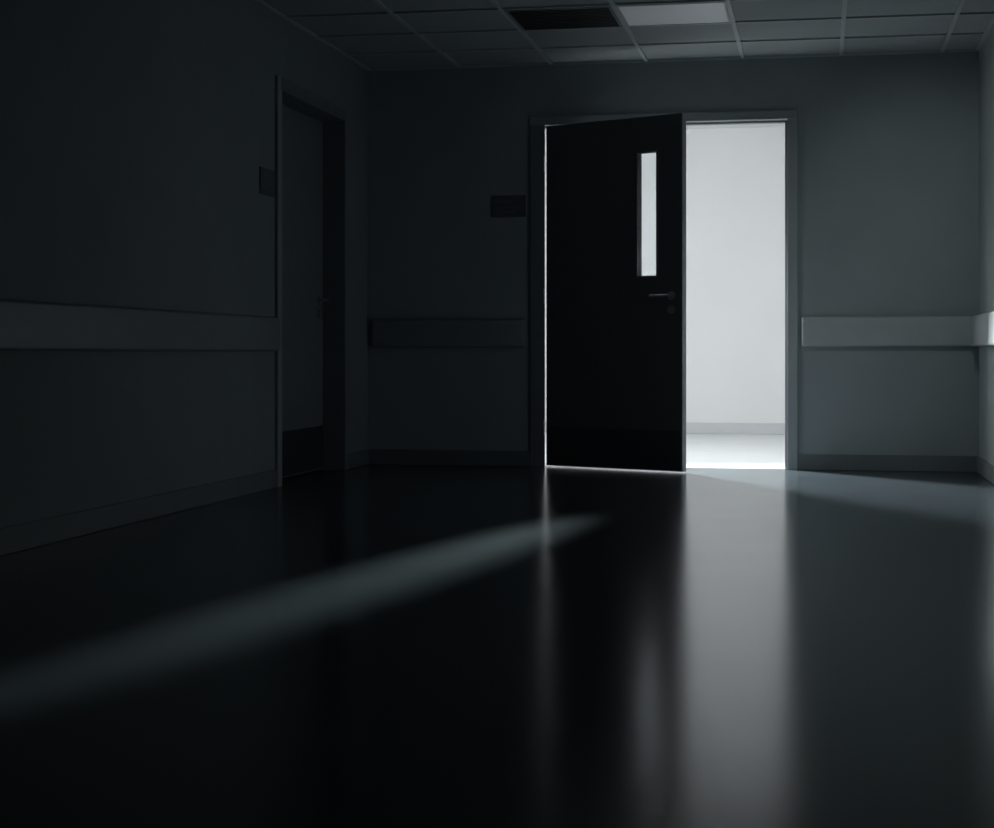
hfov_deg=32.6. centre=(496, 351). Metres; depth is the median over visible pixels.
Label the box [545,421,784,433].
baseboard
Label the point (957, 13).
grid
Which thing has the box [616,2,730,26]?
ceiling light
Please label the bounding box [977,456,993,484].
baseboard
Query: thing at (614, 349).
leaf
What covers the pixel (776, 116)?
header
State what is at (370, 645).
floor
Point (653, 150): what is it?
bead
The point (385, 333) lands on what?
rail
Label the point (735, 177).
wall
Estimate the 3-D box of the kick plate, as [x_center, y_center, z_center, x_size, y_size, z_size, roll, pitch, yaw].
[-1.204,0.590,10.021,0.002,0.260,1.232,0,0,11]
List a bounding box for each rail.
[0,300,279,350]
[372,319,524,346]
[802,311,993,345]
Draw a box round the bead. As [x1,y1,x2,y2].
[635,149,657,277]
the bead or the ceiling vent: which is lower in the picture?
the bead
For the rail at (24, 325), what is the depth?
7.18 m
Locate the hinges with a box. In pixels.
[543,157,544,435]
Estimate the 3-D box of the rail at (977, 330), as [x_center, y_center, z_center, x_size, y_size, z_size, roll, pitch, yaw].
[1.280,-0.128,4.469,1.075,0.185,12.439,0,0,11]
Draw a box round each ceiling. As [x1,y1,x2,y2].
[262,0,993,68]
[545,124,784,132]
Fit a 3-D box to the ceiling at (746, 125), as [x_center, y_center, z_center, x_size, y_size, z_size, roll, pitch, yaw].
[1.996,-2.075,13.184,6.500,0.100,4.650,0,0,11]
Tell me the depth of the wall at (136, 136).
7.50 m
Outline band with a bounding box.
[682,113,685,471]
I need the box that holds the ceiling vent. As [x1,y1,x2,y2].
[504,6,622,30]
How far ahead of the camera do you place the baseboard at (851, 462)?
10.66 m
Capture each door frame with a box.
[275,75,281,486]
[321,110,348,469]
[530,118,797,469]
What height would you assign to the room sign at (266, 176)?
0.145 m
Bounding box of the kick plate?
[282,426,322,476]
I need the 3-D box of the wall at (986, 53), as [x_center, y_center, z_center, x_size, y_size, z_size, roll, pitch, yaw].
[1.907,-0.560,4.345,0.200,2.600,12.450,0,0,11]
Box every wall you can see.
[0,0,367,527]
[368,52,978,469]
[545,127,784,422]
[979,24,993,465]
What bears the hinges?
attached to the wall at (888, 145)
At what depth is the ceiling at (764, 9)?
9.86 m
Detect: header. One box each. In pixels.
[281,77,345,121]
[530,110,797,128]
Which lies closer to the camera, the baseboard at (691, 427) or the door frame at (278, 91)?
the door frame at (278, 91)
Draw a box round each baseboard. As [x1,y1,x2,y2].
[0,449,368,555]
[369,449,976,471]
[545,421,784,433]
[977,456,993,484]
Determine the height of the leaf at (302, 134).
2.166 m
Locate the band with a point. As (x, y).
(683, 114)
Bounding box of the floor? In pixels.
[0,432,993,827]
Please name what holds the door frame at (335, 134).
attached to the wall at (136, 136)
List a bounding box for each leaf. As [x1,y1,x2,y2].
[282,104,322,477]
[546,113,681,471]
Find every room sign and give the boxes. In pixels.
[259,166,274,197]
[491,195,525,216]
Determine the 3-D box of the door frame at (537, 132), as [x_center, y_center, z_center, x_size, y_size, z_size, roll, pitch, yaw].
[1.068,-0.390,10.925,1.702,2.260,0.195,0,0,11]
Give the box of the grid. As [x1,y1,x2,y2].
[254,0,993,70]
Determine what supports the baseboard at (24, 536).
attached to the wall at (136, 136)
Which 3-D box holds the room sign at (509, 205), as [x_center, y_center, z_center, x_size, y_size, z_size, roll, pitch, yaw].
[0.075,-0.945,11.025,0.230,0.140,0.010,0,0,11]
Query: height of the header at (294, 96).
0.075 m
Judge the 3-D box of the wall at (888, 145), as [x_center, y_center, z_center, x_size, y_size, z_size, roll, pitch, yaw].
[1.024,-0.642,10.926,4.392,2.765,0.150,0,0,11]

